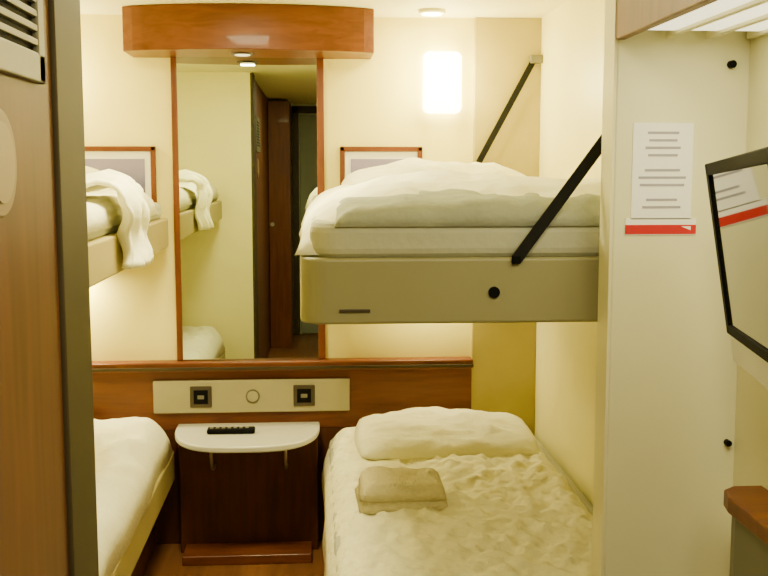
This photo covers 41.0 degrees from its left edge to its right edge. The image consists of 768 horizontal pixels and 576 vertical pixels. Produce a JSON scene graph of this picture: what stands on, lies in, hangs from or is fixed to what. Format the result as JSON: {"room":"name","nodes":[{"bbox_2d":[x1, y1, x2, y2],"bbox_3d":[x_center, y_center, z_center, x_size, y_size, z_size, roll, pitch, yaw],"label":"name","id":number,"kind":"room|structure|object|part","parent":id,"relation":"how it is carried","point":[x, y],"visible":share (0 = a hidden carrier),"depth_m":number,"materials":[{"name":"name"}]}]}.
{"room":"ship cabin","nodes":[
{"label":"ship cabin","id":0,"kind":"room"},
{"bbox_2d":[144,540,323,575],"bbox_3d":[-0.337,1.269,1.435,2.400,0.050,5.200,0,7,-4],"label":"floor","id":1,"kind":"structure","parent":0,"point":[166,560],"depth_m":3.63,"materials":[{"name":"wood"}]},
{"bbox_2d":[94,417,174,575],"bbox_3d":[-1.106,0.812,2.725,0.824,0.564,2.165,0,7,-4],"label":"bed","id":2,"kind":"object","parent":1,"relation":"on","point":[135,467],"visible":0.3,"depth_m":3.15,"materials":[{"name":"white fabric"}]},
{"bbox_3d":[-1.109,0.774,2.720,0.818,0.110,2.165,0,7,-4],"label":"rail","id":3,"kind":"part","parent":2,"relation":"part of","materials":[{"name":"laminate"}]},
{"bbox_2d":[175,422,319,565],"bbox_3d":[-0.491,0.752,3.687,0.524,0.464,0.343,0,7,-4],"label":"bedside table","id":4,"kind":"object","parent":1,"relation":"on","point":[245,499],"visible":1,"depth_m":3.76,"materials":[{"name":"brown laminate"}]},
{"bbox_2d":[207,426,254,433],"bbox_3d":[-0.547,0.509,3.676,0.170,0.020,0.045,0,7,-4],"label":"remote control","id":5,"kind":"object","parent":4,"relation":"on","point":[236,429],"visible":1,"depth_m":3.66,"materials":[{"name":"black plastic"}]},
{"bbox_2d":[321,406,592,575],"bbox_3d":[0.228,0.782,2.981,0.810,0.565,1.830,0,7,-4],"label":"bed","id":6,"kind":"object","parent":1,"relation":"on","point":[512,509],"visible":0.9,"depth_m":2.90,"materials":[{"name":"fabric"}]},
{"bbox_2d":[354,466,447,513],"bbox_3d":[0.048,0.562,2.908,0.255,0.079,0.230,0,7,-4],"label":"folded towel","id":7,"kind":"object","parent":6,"relation":"on","point":[378,489],"visible":1,"depth_m":2.81,"materials":[{"name":"beige fabric"}]},
{"bbox_2d":[354,406,537,460],"bbox_3d":[0.208,0.511,3.543,0.620,0.155,0.421,0,7,-4],"label":"pillow","id":8,"kind":"object","parent":6,"relation":"on","point":[417,433],"depth_m":3.42,"materials":[{"name":"white fabric"}]},
{"bbox_2d":[723,486,767,575],"bbox_3d":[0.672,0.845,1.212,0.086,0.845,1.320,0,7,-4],"label":"writing desk","id":9,"kind":"object","parent":1,"relation":"on","point":[747,505],"visible":1,"depth_m":1.71,"materials":[{"name":"brown wood"}]},
{"bbox_2d":[80,14,473,360],"bbox_3d":[-0.508,-0.015,3.848,2.400,1.950,0.100,0,7,-4],"label":"wall","id":10,"kind":"structure","parent":0,"point":[377,101],"depth_m":3.76,"materials":[{"name":"beige paint"}]},
{"bbox_2d":[85,146,156,202],"bbox_3d":[-0.977,-0.374,3.714,0.303,0.275,0.019,0,7,-4],"label":"framed picture","id":11,"kind":"object","parent":10,"relation":"attached to","point":[138,163],"visible":0.23,"depth_m":3.71,"materials":[{"name":"grey paper"}]},
{"bbox_2d":[85,159,144,192],"bbox_3d":[-0.977,-0.369,3.713,0.223,0.195,0.005,0,7,-4],"label":"print","id":12,"kind":"object","parent":11,"relation":"on","point":[133,168],"depth_m":3.71},
{"bbox_3d":[-0.977,-0.502,3.699,0.303,0.018,0.019,0,7,-4],"label":"frame","id":13,"kind":"part","parent":11,"relation":"part of","materials":[{"name":"brown wood"}]},
{"bbox_3d":[-0.835,-0.375,3.723,0.018,0.275,0.019,0,7,-4],"label":"frame","id":14,"kind":"part","parent":11,"relation":"part of","materials":[{"name":"brown wood"}]},
{"bbox_2d":[122,3,373,58],"bbox_3d":[-0.463,-0.882,3.554,0.853,0.156,0.289,0,7,-4],"label":"curved wooden pelmet","id":15,"kind":"object","parent":10,"relation":"attached to","point":[228,30],"visible":1,"depth_m":3.43,"materials":[{"name":"brown wood"}]},
{"bbox_2d":[231,52,253,55],"bbox_3d":[-0.488,-0.807,3.536,0.080,0.007,0.080,0,7,3],"label":"recessed light","id":16,"kind":"object","parent":15,"relation":"attached to","point":[232,53],"depth_m":3.51,"materials":[{"name":"white metal"}]},
{"bbox_2d":[170,57,325,360],"bbox_3d":[-0.490,-0.281,3.750,0.546,1.098,0.034,0,7,-4],"label":"wall mirror","id":17,"kind":"object","parent":10,"relation":"attached to","point":[248,133],"visible":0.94,"depth_m":3.73,"materials":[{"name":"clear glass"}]},
{"bbox_3d":[-0.752,-0.279,3.732,0.021,1.098,0.034,0,7,-4],"label":"frame","id":18,"kind":"part","parent":17,"relation":"part of","materials":[{"name":"brown wood"}]},
{"bbox_3d":[-0.231,-0.283,3.767,0.026,1.098,0.034,0,7,-4],"label":"frame","id":19,"kind":"part","parent":17,"relation":"part of","materials":[{"name":"brown wood"}]},
{"bbox_2d":[92,356,473,543],"bbox_3d":[-0.633,0.617,3.825,1.933,0.700,0.071,0,7,-4],"label":"panelling","id":20,"kind":"object","parent":10,"relation":"attached to","point":[121,389],"visible":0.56,"depth_m":3.82,"materials":[{"name":"brown wood"}]},
{"bbox_2d":[153,378,349,413],"bbox_3d":[-0.489,0.401,3.808,0.725,0.123,0.025,0,7,-4],"label":"outlet panel","id":21,"kind":"object","parent":20,"relation":"attached to","point":[315,394],"visible":1,"depth_m":3.81,"materials":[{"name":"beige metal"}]},
{"bbox_2d":[190,386,211,407],"bbox_3d":[-0.676,0.403,3.791,0.080,0.080,0.008,0,7,-4],"label":"socket","id":22,"kind":"object","parent":21,"relation":"attached to","point":[200,396],"depth_m":3.79,"materials":[{"name":"black plastic"}]},
{"bbox_2d":[246,389,259,402],"bbox_3d":[-0.487,0.401,3.805,0.052,0.052,0.005,0,7,-4],"label":"switch","id":23,"kind":"object","parent":21,"relation":"attached to","point":[252,395],"depth_m":3.80,"materials":[{"name":"grey plastic"}]},
{"bbox_2d":[293,385,314,405],"bbox_3d":[-0.297,0.400,3.816,0.080,0.080,0.008,0,7,-4],"label":"socket","id":24,"kind":"object","parent":21,"relation":"attached to","point":[303,395],"depth_m":3.81,"materials":[{"name":"black plastic"}]},
{"bbox_3d":[-0.635,0.743,3.864,1.933,0.440,0.022,0,7,-4],"label":"panel","id":25,"kind":"part","parent":20,"relation":"part of","materials":[{"name":"brown wood"}]},
{"bbox_3d":[-0.635,0.413,3.825,1.933,0.225,0.024,0,7,-4],"label":"panel","id":26,"kind":"part","parent":20,"relation":"part of","materials":[{"name":"brown wood"}]},
{"bbox_2d":[340,147,421,184],"bbox_3d":[-0.011,-0.382,3.779,0.303,0.275,0.019,0,7,-4],"label":"framed picture","id":27,"kind":"object","parent":10,"relation":"attached to","point":[352,159],"visible":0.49,"depth_m":3.76,"materials":[{"name":"white paper"}]},
{"bbox_3d":[-0.153,-0.381,3.769,0.018,0.275,0.019,0,7,-4],"label":"frame","id":28,"kind":"part","parent":27,"relation":"part of","materials":[{"name":"brown wood"}]},
{"bbox_2d":[351,159,402,172],"bbox_3d":[-0.010,-0.377,3.778,0.223,0.195,0.005,0,7,-4],"label":"print","id":29,"kind":"object","parent":27,"relation":"on","point":[356,164],"depth_m":3.76},
{"bbox_3d":[-0.011,-0.509,3.764,0.303,0.018,0.019,0,7,-4],"label":"frame","id":30,"kind":"part","parent":27,"relation":"part of","materials":[{"name":"brown wood"}]},
{"bbox_3d":[0.132,-0.383,3.788,0.018,0.275,0.019,0,7,-4],"label":"frame","id":31,"kind":"part","parent":27,"relation":"part of","materials":[{"name":"brown wood"}]},
{"bbox_2d":[423,51,461,112],"bbox_3d":[0.211,-0.746,3.729,0.140,0.220,0.064,0,7,-4],"label":"wall lamp","id":32,"kind":"object","parent":10,"relation":"attached to","point":[442,71],"visible":1,"depth_m":3.70,"materials":[{"name":"glass"}]},
{"bbox_2d":[471,17,541,435],"bbox_3d":[0.452,-0.015,3.850,0.245,1.950,0.025,0,7,-4],"label":"wall panel","id":33,"kind":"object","parent":10,"relation":"attached to","point":[503,378],"depth_m":3.78,"materials":[{"name":"beige paint"}]},
{"bbox_2d":[80,0,567,17],"bbox_3d":[-0.337,-0.718,1.206,2.400,0.050,5.200,0,7,-4],"label":"ceiling","id":34,"kind":"structure","parent":0,"point":[382,8],"depth_m":3.43,"materials":[{"name":"paint"}]},
{"bbox_2d":[418,8,445,15],"bbox_3d":[0.166,-0.954,3.554,0.094,0.015,0.094,0,7,-4],"label":"ceiling lamp","id":35,"kind":"object","parent":34,"relation":"attached to","point":[428,11],"depth_m":3.52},
{"bbox_2d":[535,0,604,504],"bbox_3d":[0.696,0.089,2.943,0.120,1.950,1.880,0,7,-4],"label":"wall","id":36,"kind":"structure","parent":0,"point":[572,34],"depth_m":3.35,"materials":[{"name":"white paint"}]},
{"bbox_2d":[295,55,601,323],"bbox_3d":[0.201,-0.390,2.845,0.871,0.718,1.837,0,7,-4],"label":"bunk bed","id":37,"kind":"object","parent":36,"relation":"attached to","point":[414,240],"visible":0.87,"depth_m":1.99,"materials":[{"name":"fabric"}]},
{"bbox_2d":[341,157,525,184],"bbox_3d":[0.170,-0.354,3.421,0.621,0.162,0.426,0,7,-4],"label":"pillow","id":38,"kind":"object","parent":37,"relation":"on","point":[409,165],"depth_m":3.28,"materials":[{"name":"white fabric"}]},
{"bbox_2d":[295,170,600,254],"bbox_3d":[0.210,-0.230,2.717,0.869,0.164,1.430,0,7,-4],"label":"duvet","id":39,"kind":"object","parent":37,"relation":"on","point":[362,190],"depth_m":2.22,"materials":[{"name":"white fabric"}]},
{"bbox_3d":[0.204,-0.099,2.890,0.855,0.128,1.815,0,7,-4],"label":"frame","id":40,"kind":"part","parent":37,"relation":"part of","materials":[{"name":"metal"}]},
{"bbox_3d":[0.212,-0.195,2.879,0.830,0.070,1.797,0,7,-4],"label":"mattress","id":41,"kind":"part","parent":37,"relation":"part of","materials":[{"name":"fabric"}]},
{"bbox_2d":[335,189,599,226],"bbox_3d":[0.287,-0.175,2.148,0.790,0.073,0.341,0,7,-4],"label":"folded blanket","id":42,"kind":"object","parent":37,"relation":"on","point":[367,207],"depth_m":1.99,"materials":[{"name":"white fabric"}]},
{"bbox_2d":[604,30,749,575],"bbox_3d":[0.619,0.202,1.967,0.405,1.950,0.070,0,7,-4],"label":"wall","id":43,"kind":"structure","parent":0,"point":[673,369],"depth_m":1.92,"materials":[{"name":"beige paint"}]},
{"bbox_2d":[591,0,617,575],"bbox_3d":[0.415,0.203,1.953,0.006,1.950,0.068,0,7,-4],"label":"trim","id":44,"kind":"structure","parent":43,"relation":"attached to","point":[610,41],"depth_m":1.92,"materials":[{"name":"beige paint"}]},
{"bbox_2d":[625,123,695,234],"bbox_3d":[0.508,-0.199,1.876,0.132,0.204,0.003,0,7,-4],"label":"notice","id":45,"kind":"object","parent":43,"relation":"attached to","point":[662,153],"visible":1,"depth_m":1.88,"materials":[{"name":"paper"}]},
{"bbox_2d":[724,439,731,446],"bbox_3d":[0.649,0.293,1.938,0.012,0.012,0.012,0,7,-4],"label":"bolt","id":46,"kind":"object","parent":43,"relation":"attached to","point":[727,442],"depth_m":1.93,"materials":[{"name":"black metal"}]},
{"bbox_2d":[727,60,736,68],"bbox_3d":[0.629,-0.405,1.856,0.014,0.014,0.012,0,7,-4],"label":"coat hook","id":47,"kind":"object","parent":43,"relation":"attached to","point":[731,64],"visible":1,"depth_m":1.85,"materials":[{"name":"black plastic"}]},
{"bbox_2d":[729,34,767,573],"bbox_3d":[0.846,0.379,0.429,0.160,1.950,3.050,0,7,-4],"label":"wall","id":48,"kind":"structure","parent":0,"point":[750,464],"depth_m":1.85,"materials":[{"name":"beige paint"}]},
{"bbox_2d":[616,0,767,39],"bbox_3d":[0.591,-0.515,1.064,0.247,0.317,1.548,0,7,-4],"label":"shelf","id":49,"kind":"object","parent":48,"relation":"attached to","point":[634,17],"visible":1,"depth_m":1.66,"materials":[{"name":"brown wood"}]},
{"bbox_2d":[649,0,751,29],"bbox_3d":[0.521,-0.375,1.092,0.062,0.016,1.380,0,7,-4],"label":"diffuser","id":50,"kind":"object","parent":49,"relation":"attached to","point":[715,10],"depth_m":1.59,"materials":[{"name":"white plastic"}]},
{"bbox_2d":[691,2,767,30],"bbox_3d":[0.596,-0.376,1.097,0.062,0.016,1.380,0,7,-4],"label":"diffuser","id":51,"kind":"object","parent":49,"relation":"attached to","point":[747,14],"depth_m":1.63,"materials":[{"name":"white plastic"}]},
{"bbox_2d":[736,20,767,30],"bbox_3d":[0.671,-0.376,1.102,0.062,0.016,1.380,0,7,-4],"label":"diffuser","id":52,"kind":"object","parent":49,"relation":"attached to","point":[749,25],"depth_m":1.70,"materials":[{"name":"white plastic"}]},
{"bbox_2d":[705,147,767,389],"bbox_3d":[0.566,-0.022,1.393,0.191,0.333,0.512,1,7,9],"label":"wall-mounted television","id":53,"kind":"object","parent":48,"relation":"attached to","point":[737,185],"visible":1,"depth_m":1.43,"materials":[{"name":"metal"}]},
{"bbox_3d":[-0.439,0.408,0.169,0.140,1.950,2.700,0,7,-4],"label":"wall","id":54,"kind":"structure","parent":0,"visible":0},
{"bbox_2d":[0,0,68,575],"bbox_3d":[-0.420,0.313,1.001,0.010,1.910,0.870,0,7,-4],"label":"leaf","id":55,"kind":"object","parent":54,"relation":"attached to","point":[33,513],"visible":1,"depth_m":1.27,"materials":[{"name":"brown wood"}]},
{"bbox_2d":[0,109,16,216],"bbox_3d":[-0.423,-0.138,1.131,0.008,0.120,0.120,0,7,-4],"label":"door sign","id":56,"kind":"object","parent":55,"relation":"attached to","point":[8,161],"visible":1,"depth_m":1.15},
{"bbox_2d":[0,0,45,84],"bbox_3d":[-0.422,-0.341,1.095,0.011,0.212,0.405,0,7,-4],"label":"vent grille","id":57,"kind":"object","parent":55,"relation":"attached to","point":[22,49],"visible":1,"depth_m":1.21,"materials":[{"name":"grey plastic"}]},
{"bbox_3d":[-0.422,-0.254,1.105,0.010,0.037,0.405,0,7,-4],"label":"frame","id":58,"kind":"part","parent":57,"relation":"part of","materials":[{"name":"grey plastic"}]},
{"bbox_3d":[-0.434,-0.363,1.281,0.010,0.212,0.030,0,7,-4],"label":"frame","id":59,"kind":"part","parent":57,"relation":"part of","materials":[{"name":"grey plastic"}]},
{"bbox_3d":[-1.575,0.131,2.582,0.100,1.950,2.300,0,7,-4],"label":"wall","id":60,"kind":"structure","parent":0,"visible":0},
{"bbox_2d":[85,166,168,287],"bbox_3d":[-1.113,-0.364,2.596,0.818,0.680,2.162,0,7,-4],"label":"bunk bed","id":61,"kind":"object","parent":60,"relation":"attached to","point":[104,212],"visible":0.16,"depth_m":2.72,"materials":[{"name":"metal"}]},
{"bbox_2d":[85,166,110,190],"bbox_3d":[-1.181,-0.335,3.392,0.600,0.154,0.420,0,7,-4],"label":"pillow","id":62,"kind":"object","parent":61,"relation":"on","point":[88,169],"depth_m":3.36,"materials":[{"name":"white fabric"}]},
{"bbox_2d":[86,169,153,269],"bbox_3d":[-0.849,-0.195,2.826,0.400,0.271,0.325,0,7,-4],"label":"towel","id":63,"kind":"object","parent":61,"relation":"on","point":[133,240],"visible":0.79,"depth_m":2.75,"materials":[{"name":"white fabric"}]},
{"bbox_2d":[86,189,157,233],"bbox_3d":[-1.108,-0.190,2.546,0.808,0.095,1.960,0,7,-4],"label":"duvet","id":64,"kind":"object","parent":61,"relation":"on","point":[104,212],"depth_m":2.77,"materials":[{"name":"white fabric"}]},
{"bbox_3d":[-1.119,-0.156,2.625,0.790,0.060,2.130,0,7,-4],"label":"mattress","id":65,"kind":"part","parent":61,"relation":"part of","materials":[{"name":"fabric"}]},
{"bbox_3d":[-1.111,-0.078,2.635,0.815,0.103,2.150,0,7,-4],"label":"frame","id":66,"kind":"part","parent":61,"relation":"part of","materials":[{"name":"metal"}]},
{"bbox_3d":[-0.954,0.253,1.518,0.995,1.950,0.080,0,7,-4],"label":"wall","id":67,"kind":"structure","parent":0,"visible":0},
{"bbox_2d":[48,0,98,575],"bbox_3d":[-0.453,0.254,1.513,0.019,1.949,0.162,0,7,-4],"label":"door frame","id":68,"kind":"structure","parent":67,"relation":"attached to","point":[64,16],"depth_m":1.46,"materials":[{"name":"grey metal"}]}
]}

